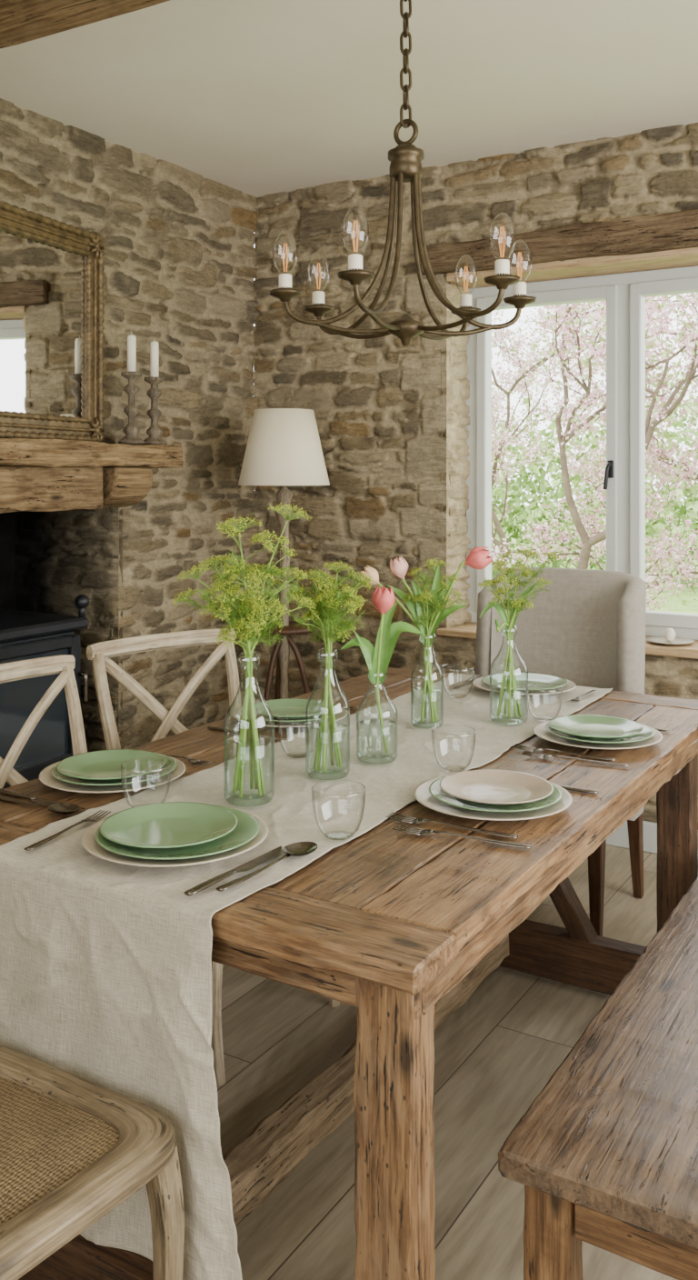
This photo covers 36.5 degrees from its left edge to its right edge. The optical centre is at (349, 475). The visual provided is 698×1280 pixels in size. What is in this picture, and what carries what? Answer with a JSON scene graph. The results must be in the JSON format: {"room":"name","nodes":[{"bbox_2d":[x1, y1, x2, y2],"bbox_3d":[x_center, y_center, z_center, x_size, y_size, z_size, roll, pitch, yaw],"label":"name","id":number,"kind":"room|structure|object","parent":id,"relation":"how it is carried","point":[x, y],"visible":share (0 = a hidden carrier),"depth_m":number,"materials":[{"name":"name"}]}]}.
{"room":"dining room","nodes":[
{"label":"dining room","id":0,"kind":"room"},
{"bbox_2d":[0,511,19,609],"bbox_3d":[-1.485,0.570,3.831,0.570,1.660,1.216,0,0,31],"label":"wall","id":1,"kind":"structure","parent":0,"point":[9,526],"depth_m":4.38,"materials":[{"name":"black"}]},
{"bbox_2d":[0,98,259,752],"bbox_3d":[-2.138,0.055,2.627,0.603,2.690,5.720,0,0,31],"label":"wall","id":2,"kind":"structure","parent":0,"point":[179,250],"depth_m":4.34,"materials":[{"name":"stone"}]},
{"bbox_2d":[0,438,183,513],"bbox_3d":[-1.151,0.002,3.486,0.274,0.248,1.570,0,0,31],"label":"mantel shelf","id":3,"kind":"object","parent":2,"relation":"attached to","point":[36,475],"visible":1,"depth_m":3.65,"materials":[{"name":"brown wood"}]},
{"bbox_2d":[0,200,104,442],"bbox_3d":[-1.163,-0.510,3.450,0.061,0.790,1.181,0,0,23],"label":"wall mirror","id":4,"kind":"object","parent":3,"relation":"on","point":[52,335],"visible":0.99,"depth_m":3.72,"materials":[{"name":"gold glass"}]},
{"bbox_2d":[0,230,85,418],"bbox_3d":[-1.167,-0.510,3.451,0.001,0.609,1.004,0,0,23],"label":"mirror glass","id":5,"kind":"object","parent":4,"relation":"attached to","point":[43,310],"depth_m":3.68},
{"bbox_2d":[118,335,145,444],"bbox_3d":[-0.817,-0.328,3.979,0.100,0.420,0.100,0,0,31],"label":"candlestick","id":6,"kind":"object","parent":3,"relation":"on","point":[131,430],"visible":0.99,"depth_m":3.96,"materials":[{"name":"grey wood"}]},
{"bbox_2d":[127,335,136,371],"bbox_3d":[-0.817,-0.463,3.979,0.033,0.150,0.032,0,0,31],"label":"candle","id":7,"kind":"object","parent":6,"relation":"on","point":[131,339],"depth_m":3.96,"materials":[{"name":"wax"}]},
{"bbox_2d":[143,340,167,444],"bbox_3d":[-0.747,-0.322,4.065,0.100,0.408,0.100,0,0,31],"label":"candlestick","id":8,"kind":"object","parent":3,"relation":"on","point":[154,432],"visible":0.91,"depth_m":4.05,"materials":[{"name":"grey wood"}]},
{"bbox_2d":[150,340,159,377],"bbox_3d":[-0.747,-0.451,4.065,0.033,0.150,0.032,0,0,31],"label":"candle","id":9,"kind":"object","parent":8,"relation":"on","point":[154,345],"depth_m":4.05,"materials":[{"name":"wax"}]},
{"bbox_2d":[0,0,697,197],"bbox_3d":[0.151,-1.290,1.253,4.840,0.001,5.700,0,0,31],"label":"ceiling","id":10,"kind":"structure","parent":0,"point":[257,98],"depth_m":3.43,"materials":[{"name":"paint"}]},
{"bbox_2d":[0,0,169,48],"bbox_3d":[0.463,-1.218,1.750,4.780,0.270,0.282,0,0,31],"label":"ceiling beam","id":11,"kind":"structure","parent":10,"relation":"attached to","point":[21,21],"depth_m":2.50,"materials":[{"name":"brown wood"}]},
{"bbox_2d":[268,0,536,346],"bbox_3d":[0.133,-0.794,2.441,0.636,0.989,0.526,0,0,-6],"label":"chandelier","id":12,"kind":"object","parent":10,"relation":"hanging from","point":[405,158],"visible":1,"depth_m":2.44,"materials":[{"name":"brown metal"}]},
{"bbox_2d":[217,844,697,1279],"bbox_3d":[-0.097,1.400,1.403,5.420,0.001,5.700,0,0,31],"label":"floor","id":13,"kind":"structure","parent":0,"point":[497,1052],"depth_m":2.41,"materials":[{"name":"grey wood"}]},
{"bbox_2d":[0,1045,184,1279],"bbox_3d":[-0.575,0.906,1.389,0.505,0.996,0.576,0,0,31],"label":"dining chair","id":14,"kind":"object","parent":13,"relation":"on","point":[74,1148],"visible":1,"depth_m":1.46,"materials":[{"name":"brown wood"}]},
{"bbox_2d":[0,654,225,1086],"bbox_3d":[-0.630,0.930,2.398,0.549,0.948,0.481,0,0,31],"label":"dining chair","id":15,"kind":"object","parent":13,"relation":"on","point":[64,665],"visible":0.13,"depth_m":2.59,"materials":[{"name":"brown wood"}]},
{"bbox_2d":[86,628,339,1007],"bbox_3d":[-0.367,0.930,2.856,0.481,0.948,0.549,0,0,-42],"label":"dining chair","id":16,"kind":"object","parent":13,"relation":"on","point":[100,653],"visible":0.25,"depth_m":3.00,"materials":[{"name":"beige wood"}]},
{"bbox_2d":[238,408,329,700],"bbox_3d":[-0.263,0.563,4.316,0.414,1.662,0.425,0,0,31],"label":"floor lamp","id":17,"kind":"object","parent":13,"relation":"on","point":[284,448],"visible":0.61,"depth_m":4.24,"materials":[{"name":"beige fabric"}]},
{"bbox_2d":[265,620,315,634],"bbox_3d":[-0.267,0.625,4.347,0.270,0.020,0.270,0,0,31],"label":"shelf","id":18,"kind":"object","parent":17,"relation":"attached to","point":[290,627],"depth_m":4.25,"materials":[{"name":"brown wood"}]},
{"bbox_2d":[0,667,697,1279],"bbox_3d":[0.108,1.019,2.460,1.090,0.762,1.885,0,0,31],"label":"dining table","id":19,"kind":"object","parent":13,"relation":"on","point":[400,928],"visible":0.56,"depth_m":1.74,"materials":[{"name":"brown wood"}]},
{"bbox_2d":[0,795,79,814],"bbox_3d":[-0.604,0.632,2.038,0.227,0.012,0.052,0,0,31],"label":"spoon","id":20,"kind":"object","parent":19,"relation":"on","point":[60,808],"visible":1,"depth_m":2.02,"materials":[{"name":"metal"}]},
{"bbox_2d":[0,788,84,809],"bbox_3d":[-0.611,0.635,2.074,0.238,0.007,0.027,0,0,31],"label":"knife","id":21,"kind":"object","parent":19,"relation":"on","point":[35,799],"visible":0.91,"depth_m":2.09,"materials":[{"name":"metal"}]},
{"bbox_2d":[39,755,185,793],"bbox_3d":[-0.493,0.627,2.216,0.300,0.020,0.300,0,0,31],"label":"plate","id":22,"kind":"object","parent":19,"relation":"on","point":[45,776],"visible":0.41,"depth_m":2.15,"materials":[{"name":"ceramic"}]},
{"bbox_2d":[50,752,176,786],"bbox_3d":[-0.491,0.619,2.220,0.256,0.020,0.256,0,0,31],"label":"plate","id":23,"kind":"object","parent":22,"relation":"on","point":[165,770],"visible":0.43,"depth_m":2.17,"materials":[{"name":"green ceramic"}]},
{"bbox_2d":[56,749,166,780],"bbox_3d":[-0.497,0.612,2.218,0.224,0.020,0.224,0,0,31],"label":"plate","id":24,"kind":"object","parent":23,"relation":"on","point":[103,765],"visible":1,"depth_m":2.25,"materials":[{"name":"green ceramic"}]},
{"bbox_2d":[143,750,212,764],"bbox_3d":[-0.389,0.634,2.381,0.209,0.008,0.028,0,0,33],"label":"fork","id":25,"kind":"object","parent":19,"relation":"on","point":[191,760],"visible":0.73,"depth_m":2.35,"materials":[{"name":"metal"}]},
{"bbox_2d":[207,725,286,739],"bbox_3d":[-0.255,0.635,2.604,0.238,0.007,0.027,0,0,33],"label":"knife","id":26,"kind":"object","parent":19,"relation":"on","point":[210,726],"visible":0.7,"depth_m":2.63,"materials":[{"name":"metal"}]},
{"bbox_2d":[232,705,348,727],"bbox_3d":[-0.153,0.627,2.758,0.300,0.020,0.300,0,0,31],"label":"plate","id":27,"kind":"object","parent":19,"relation":"on","point":[236,714],"visible":0.36,"depth_m":2.70,"materials":[{"name":"ceramic"}]},
{"bbox_2d":[241,701,339,722],"bbox_3d":[-0.151,0.619,2.762,0.256,0.020,0.256,0,0,31],"label":"plate","id":28,"kind":"object","parent":27,"relation":"on","point":[336,708],"visible":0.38,"depth_m":2.71,"materials":[{"name":"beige ceramic"}]},
{"bbox_2d":[254,698,329,719],"bbox_3d":[-0.150,0.612,2.756,0.210,0.020,0.210,0,0,31],"label":"plate","id":29,"kind":"object","parent":28,"relation":"on","point":[295,707],"visible":0.9,"depth_m":2.79,"materials":[{"name":"green ceramic"}]},
{"bbox_2d":[0,673,612,1279],"bbox_3d":[0.085,0.908,2.447,0.597,0.558,1.926,0,0,31],"label":"table runner","id":30,"kind":"object","parent":19,"relation":"on","point":[106,974],"visible":0.7,"depth_m":1.68,"materials":[{"name":"fabric"}]},
{"bbox_2d":[23,810,110,850],"bbox_3d":[-0.494,0.623,1.864,0.028,0.008,0.209,0,0,25],"label":"fork","id":31,"kind":"object","parent":30,"relation":"on","point":[44,841],"visible":1,"depth_m":1.86,"materials":[{"name":"metal"}]},
{"bbox_2d":[120,757,171,803],"bbox_3d":[-0.384,0.588,2.003,0.094,0.086,0.094,0,0,31],"label":"drinking glass","id":32,"kind":"object","parent":30,"relation":"on","point":[143,757],"visible":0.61,"depth_m":2.00,"materials":[{"name":"clear glass"}]},
{"bbox_2d":[81,803,268,867],"bbox_3d":[-0.295,0.619,1.810,0.314,0.020,0.314,0,0,31],"label":"plate","id":33,"kind":"object","parent":30,"relation":"on","point":[89,842],"visible":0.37,"depth_m":1.72,"materials":[{"name":"ceramic"}]},
{"bbox_2d":[95,804,259,859],"bbox_3d":[-0.290,0.611,1.802,0.276,0.020,0.276,0,0,31],"label":"plate","id":34,"kind":"object","parent":33,"relation":"on","point":[247,827],"visible":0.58,"depth_m":1.75,"materials":[{"name":"green ceramic"}]},
{"bbox_2d":[100,801,237,848],"bbox_3d":[-0.307,0.603,1.810,0.232,0.020,0.232,0,0,31],"label":"plate","id":35,"kind":"object","parent":34,"relation":"on","point":[172,825],"visible":1,"depth_m":1.83,"materials":[{"name":"green ceramic"}]},
{"bbox_2d":[183,846,281,896],"bbox_3d":[-0.172,0.625,1.680,0.027,0.007,0.238,0,0,33],"label":"knife","id":36,"kind":"object","parent":30,"relation":"on","point":[274,853],"visible":1,"depth_m":1.67,"materials":[{"name":"metal"}]},
{"bbox_2d":[223,651,274,806],"bbox_3d":[-0.194,0.488,2.058,0.098,0.284,0.098,0,0,31],"label":"bottle vase","id":37,"kind":"object","parent":30,"relation":"on","point":[233,737],"visible":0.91,"depth_m":2.05,"materials":[{"name":"clear glass"}]},
{"bbox_2d":[172,501,316,797],"bbox_3d":[-0.207,0.335,2.062,0.278,0.566,0.183,0,0,19],"label":"bunch","id":38,"kind":"object","parent":37,"relation":"in","point":[255,625],"visible":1,"depth_m":2.05,"materials":[{"name":"green plant"}]},
{"bbox_2d":[215,841,317,891],"bbox_3d":[-0.128,0.624,1.694,0.052,0.012,0.227,0,0,37],"label":"spoon","id":39,"kind":"object","parent":30,"relation":"on","point":[298,849],"visible":1,"depth_m":1.73,"materials":[{"name":"metal"}]},
{"bbox_2d":[277,713,319,758],"bbox_3d":[-0.114,0.588,2.384,0.094,0.086,0.094,0,0,31],"label":"drinking glass","id":40,"kind":"object","parent":30,"relation":"on","point":[287,714],"visible":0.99,"depth_m":2.37,"materials":[{"name":"clear glass"}]},
{"bbox_2d":[305,648,349,779],"bbox_3d":[-0.045,0.498,2.231,0.094,0.264,0.094,0,0,31],"label":"bottle vase","id":41,"kind":"object","parent":30,"relation":"on","point":[335,771],"visible":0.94,"depth_m":2.23,"materials":[{"name":"clear glass"}]},
{"bbox_2d":[283,560,374,771],"bbox_3d":[-0.044,0.397,2.234,0.194,0.440,0.142,0,0,9],"label":"bunch","id":42,"kind":"object","parent":41,"relation":"in","point":[328,608],"visible":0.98,"depth_m":2.22,"materials":[{"name":"green plant"}]},
{"bbox_2d":[311,780,365,840],"bbox_3d":[-0.018,0.588,1.852,0.094,0.086,0.094,0,0,31],"label":"drinking glass","id":43,"kind":"object","parent":30,"relation":"on","point":[328,780],"visible":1,"depth_m":1.84,"materials":[{"name":"clear glass"}]},
{"bbox_2d":[356,670,397,763],"bbox_3d":[0.062,0.530,2.351,0.092,0.199,0.092,0,0,31],"label":"bottle vase","id":44,"kind":"object","parent":30,"relation":"on","point":[385,721],"visible":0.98,"depth_m":2.35,"materials":[{"name":"clear glass"}]},
{"bbox_2d":[340,585,421,752],"bbox_3d":[0.073,0.431,2.347,0.175,0.373,0.052,0,0,-14],"label":"tulip","id":45,"kind":"object","parent":44,"relation":"in","point":[377,658],"visible":1,"depth_m":2.35,"materials":[{"name":"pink plant"}]},
{"bbox_2d":[410,640,443,728],"bbox_3d":[0.197,0.513,2.671,0.082,0.234,0.082,0,0,31],"label":"bottle vase","id":46,"kind":"object","parent":30,"relation":"on","point":[436,722],"visible":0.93,"depth_m":2.67,"materials":[{"name":"clear glass"}]},
{"bbox_2d":[359,565,435,721],"bbox_3d":[0.120,0.422,2.661,0.192,0.392,0.046,0,0,8],"label":"tulip","id":47,"kind":"object","parent":46,"relation":"in","point":[370,571],"visible":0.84,"depth_m":2.67,"materials":[{"name":"green plant"}]},
{"bbox_2d":[390,556,433,721],"bbox_3d":[0.158,0.410,2.671,0.108,0.415,0.047,0,0,-2],"label":"tulip","id":48,"kind":"object","parent":46,"relation":"in","point":[399,566],"visible":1,"depth_m":2.67,"materials":[{"name":"green plant"}]},
{"bbox_2d":[398,557,468,721],"bbox_3d":[0.213,0.412,2.677,0.169,0.410,0.135,0,0,15],"label":"bunch","id":49,"kind":"object","parent":46,"relation":"in","point":[427,596],"visible":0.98,"depth_m":2.66,"materials":[{"name":"green plant"}]},
{"bbox_2d":[420,546,493,721],"bbox_3d":[0.273,0.398,2.659,0.187,0.438,0.059,0,0,-12],"label":"tulip","id":50,"kind":"object","parent":46,"relation":"in","point":[478,557],"visible":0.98,"depth_m":2.66,"materials":[{"name":"pink plant"}]},
{"bbox_2d":[431,724,475,772],"bbox_3d":[0.225,0.588,2.272,0.094,0.086,0.094,0,0,31],"label":"drinking glass","id":51,"kind":"object","parent":30,"relation":"on","point":[444,725],"visible":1,"depth_m":2.26,"materials":[{"name":"clear glass"}]},
{"bbox_2d":[440,663,474,698],"bbox_3d":[0.310,0.588,3.021,0.094,0.086,0.094,0,0,31],"label":"drinking glass","id":52,"kind":"object","parent":30,"relation":"on","point":[449,664],"visible":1,"depth_m":3.01,"materials":[{"name":"clear glass"}]},
{"bbox_2d":[449,674,482,689],"bbox_3d":[0.349,0.625,3.211,0.027,0.007,0.238,0,0,29],"label":"knife","id":53,"kind":"object","parent":30,"relation":"on","point":[460,683],"visible":0.97,"depth_m":3.20,"materials":[{"name":"metal"}]},
{"bbox_2d":[490,625,528,724],"bbox_3d":[0.411,0.508,2.721,0.098,0.244,0.098,0,0,31],"label":"bottle vase","id":54,"kind":"object","parent":30,"relation":"on","point":[505,717],"visible":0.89,"depth_m":2.71,"materials":[{"name":"clear glass"}]},
{"bbox_2d":[480,582,536,713],"bbox_3d":[0.407,0.447,2.730,0.144,0.342,0.042,0,0,-8],"label":"tulip","id":55,"kind":"object","parent":54,"relation":"in","point":[499,608],"visible":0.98,"depth_m":2.72,"materials":[{"name":"green plant"}]},
{"bbox_2d":[478,548,560,718],"bbox_3d":[0.434,0.402,2.718,0.189,0.431,0.155,0,0,31],"label":"bunch","id":56,"kind":"object","parent":54,"relation":"in","point":[508,602],"visible":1,"depth_m":2.71,"materials":[{"name":"green plant"}]},
{"bbox_2d":[472,675,576,695],"bbox_3d":[0.512,0.619,3.104,0.300,0.020,0.300,0,0,31],"label":"plate","id":57,"kind":"object","parent":30,"relation":"on","point":[570,685],"visible":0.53,"depth_m":3.06,"materials":[{"name":"white ceramic"}]},
{"bbox_2d":[481,672,567,691],"bbox_3d":[0.514,0.611,3.107,0.250,0.020,0.250,0,0,31],"label":"plate","id":58,"kind":"object","parent":57,"relation":"on","point":[540,682],"visible":0.79,"depth_m":3.14,"materials":[{"name":"green ceramic"}]},
{"bbox_2d":[526,683,562,721],"bbox_3d":[0.504,0.588,2.734,0.094,0.086,0.094,0,0,31],"label":"drinking glass","id":59,"kind":"object","parent":30,"relation":"on","point":[540,720],"visible":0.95,"depth_m":2.72,"materials":[{"name":"clear glass"}]},
{"bbox_2d":[566,690,596,702],"bbox_3d":[0.658,0.623,2.988,0.028,0.008,0.209,0,0,31],"label":"fork","id":60,"kind":"object","parent":30,"relation":"on","point":[575,700],"visible":1,"depth_m":2.95,"materials":[{"name":"metal"}]},
{"bbox_2d":[336,704,360,709],"bbox_3d":[-0.060,0.634,2.924,0.209,0.008,0.028,0,0,29],"label":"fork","id":61,"kind":"object","parent":19,"relation":"on","point":[344,706],"visible":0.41,"depth_m":2.89,"materials":[{"name":"metal"}]},
{"bbox_2d":[386,811,518,839],"bbox_3d":[0.185,0.634,1.916,0.246,0.008,0.033,0,0,26],"label":"fork","id":62,"kind":"object","parent":19,"relation":"on","point":[404,818],"visible":1,"depth_m":1.92,"materials":[{"name":"metal"}]},
{"bbox_2d":[392,823,531,849],"bbox_3d":[0.197,0.634,1.858,0.246,0.008,0.033,0,0,22],"label":"fork","id":63,"kind":"object","parent":19,"relation":"on","point":[411,830],"visible":1,"depth_m":1.86,"materials":[{"name":"metal"}]},
{"bbox_2d":[413,774,572,820],"bbox_3d":[0.278,0.627,2.053,0.304,0.020,0.304,0,0,31],"label":"plate","id":64,"kind":"object","parent":19,"relation":"on","point":[422,794],"visible":0.41,"depth_m":1.99,"materials":[{"name":"white ceramic"}]},
{"bbox_2d":[429,776,562,811],"bbox_3d":[0.283,0.619,2.054,0.256,0.020,0.256,0,0,31],"label":"plate","id":65,"kind":"object","parent":64,"relation":"on","point":[435,789],"visible":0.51,"depth_m":2.00,"materials":[{"name":"green ceramic"}]},
{"bbox_2d":[440,769,553,804],"bbox_3d":[0.286,0.612,2.060,0.220,0.020,0.220,0,0,31],"label":"plate","id":66,"kind":"object","parent":65,"relation":"on","point":[489,786],"visible":1,"depth_m":2.08,"materials":[{"name":"white ceramic"}]},
{"bbox_2d":[512,743,615,760],"bbox_3d":[0.491,0.634,2.421,0.234,0.008,0.031,0,0,27],"label":"fork","id":67,"kind":"object","parent":19,"relation":"on","point":[523,747],"visible":1,"depth_m":2.42,"materials":[{"name":"metal"}]},
{"bbox_2d":[521,750,629,767],"bbox_3d":[0.504,0.634,2.365,0.234,0.008,0.031,0,0,23],"label":"fork","id":68,"kind":"object","parent":19,"relation":"on","point":[529,754],"visible":1,"depth_m":2.37,"materials":[{"name":"metal"}]},
{"bbox_2d":[558,784,599,794],"bbox_3d":[0.398,0.635,2.187,0.238,0.007,0.027,0,0,30],"label":"knife","id":69,"kind":"object","parent":19,"relation":"on","point":[573,788],"visible":0.43,"depth_m":2.14,"materials":[{"name":"metal"}]},
{"bbox_2d":[532,720,662,749],"bbox_3d":[0.597,0.627,2.550,0.304,0.020,0.304,0,0,31],"label":"plate","id":70,"kind":"object","parent":19,"relation":"on","point":[540,730],"visible":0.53,"depth_m":2.49,"materials":[{"name":"white ceramic"}]},
{"bbox_2d":[545,722,654,744],"bbox_3d":[0.603,0.619,2.551,0.256,0.020,0.256,0,0,31],"label":"plate","id":71,"kind":"object","parent":70,"relation":"on","point":[648,732],"visible":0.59,"depth_m":2.50,"materials":[{"name":"green ceramic"}]},
{"bbox_2d":[549,714,644,739],"bbox_3d":[0.596,0.612,2.555,0.224,0.020,0.224,0,0,31],"label":"plate","id":72,"kind":"object","parent":71,"relation":"on","point":[589,726],"visible":1,"depth_m":2.59,"materials":[{"name":"green ceramic"}]},
{"bbox_2d":[652,727,669,731],"bbox_3d":[0.696,0.635,2.699,0.238,0.007,0.027,0,0,31],"label":"knife","id":73,"kind":"object","parent":19,"relation":"on","point":[658,729],"visible":0.21,"depth_m":2.64,"materials":[{"name":"metal"}]},
{"bbox_2d":[475,567,646,936],"bbox_3d":[0.639,0.862,3.468,0.577,1.080,0.540,0,0,31],"label":"upholstered chair","id":74,"kind":"object","parent":13,"relation":"on","point":[588,630],"visible":0.27,"depth_m":3.60,"materials":[{"name":"grey fabric"}]},
{"bbox_2d":[498,876,697,1279],"bbox_3d":[0.810,1.169,2.081,0.413,0.461,1.660,0,0,31],"label":"bench","id":75,"kind":"object","parent":13,"relation":"on","point":[605,1156],"visible":1,"depth_m":1.51,"materials":[{"name":"brown wood"}]},
{"bbox_3d":[-1.430,1.255,3.787,0.570,0.290,1.076,0,0,31],"label":"trim","id":76,"kind":"structure","parent":13,"relation":"on","visible":0},
{"bbox_2d":[0,594,89,789],"bbox_3d":[-1.294,0.769,3.651,0.503,0.681,0.675,0,0,31],"label":"wood stove","id":77,"kind":"object","parent":76,"relation":"on","point":[24,635],"visible":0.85,"depth_m":3.65,"materials":[{"name":"black metal"}]},
{"bbox_2d":[251,122,697,824],"bbox_3d":[1.685,0.055,3.767,4.860,2.690,0.290,0,0,31],"label":"wall","id":78,"kind":"structure","parent":0,"point":[392,419],"depth_m":4.53,"materials":[{"name":"stone"}]},
{"bbox_2d":[415,209,697,275],"bbox_3d":[1.309,-0.899,3.860,2.360,0.140,0.114,0,0,31],"label":"lintel","id":79,"kind":"object","parent":78,"relation":"attached to","point":[675,230],"visible":0.81,"depth_m":4.07,"materials":[{"name":"brown wood"}]},
{"bbox_2d":[436,621,697,659],"bbox_3d":[1.327,0.648,3.958,2.090,0.036,0.300,0,0,31],"label":"window sill","id":80,"kind":"structure","parent":78,"relation":"attached to","point":[467,630],"depth_m":3.94,"materials":[{"name":"brown wood"}]},
{"bbox_2d":[646,636,694,644],"bbox_3d":[1.207,0.624,3.981,0.176,0.011,0.176,0,0,31],"label":"saucer","id":81,"kind":"object","parent":80,"relation":"on","point":[662,640],"visible":0.93,"depth_m":3.99,"materials":[{"name":"white ceramic"}]},
{"bbox_2d":[664,628,675,641],"bbox_3d":[1.207,0.599,3.981,0.040,0.052,0.040,0,0,31],"label":"egg","id":82,"kind":"object","parent":81,"relation":"in","point":[670,634],"visible":1,"depth_m":3.97,"materials":[{"name":"wax"}]},
{"bbox_2d":[446,247,697,288],"bbox_3d":[1.362,-0.824,4.016,2.030,0.038,0.363,0,0,31],"label":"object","id":83,"kind":"structure","parent":78,"relation":"attached to","point":[608,265],"depth_m":4.13,"materials":[{"name":"brown wood"}]},
{"bbox_2d":[466,265,697,639],"bbox_3d":[1.377,-0.086,4.040,2.034,1.437,0.133,0,0,31],"label":"window","id":84,"kind":"structure","parent":78,"relation":"in","point":[625,295],"depth_m":4.21,"materials":[{"name":"white paint"}]},
{"bbox_2d":[605,820,657,853],"bbox_3d":[2.033,1.345,3.386,3.830,0.110,0.022,0,0,31],"label":"baseboard","id":85,"kind":"structure","parent":78,"relation":"attached to","point":[619,837],"depth_m":3.94,"materials":[{"name":"white paint"}]},
{"label":"outside","id":86,"kind":"structure","parent":0,"visible":0},
{"bbox_2d":[491,504,697,613],"bbox_3d":[14.568,1.800,28.881,55.000,0.001,55.500,0,0,31],"label":"lawn","id":87,"kind":"structure","parent":86,"point":[692,607],"depth_m":16.45,"materials":[{"name":"green plant"}]},
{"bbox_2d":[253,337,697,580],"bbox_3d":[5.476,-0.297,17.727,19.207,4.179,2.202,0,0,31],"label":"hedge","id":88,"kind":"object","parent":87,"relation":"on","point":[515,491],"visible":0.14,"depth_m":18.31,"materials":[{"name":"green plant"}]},
{"bbox_2d":[491,297,693,571],"bbox_3d":[1.350,-0.830,12.207,4.360,5.271,3.660,0,0,-1],"label":"blossom tree","id":89,"kind":"object","parent":87,"relation":"on","point":[496,454],"visible":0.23,"depth_m":12.32,"materials":[{"name":"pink plant"}]},
{"bbox_2d":[491,292,697,610],"bbox_3d":[2.276,-0.184,7.588,2.742,3.975,3.618,0,0,-9],"label":"blossom tree","id":90,"kind":"object","parent":87,"relation":"on","point":[672,555],"visible":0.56,"depth_m":7.69,"materials":[{"name":"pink plant"}]},
{"bbox_2d":[603,297,697,541],"bbox_3d":[3.752,0.033,7.731,3.667,3.562,2.710,0,0,11],"label":"blossom tree","id":91,"kind":"object","parent":87,"relation":"on","point":[687,468],"visible":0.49,"depth_m":8.18,"materials":[{"name":"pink plant"}]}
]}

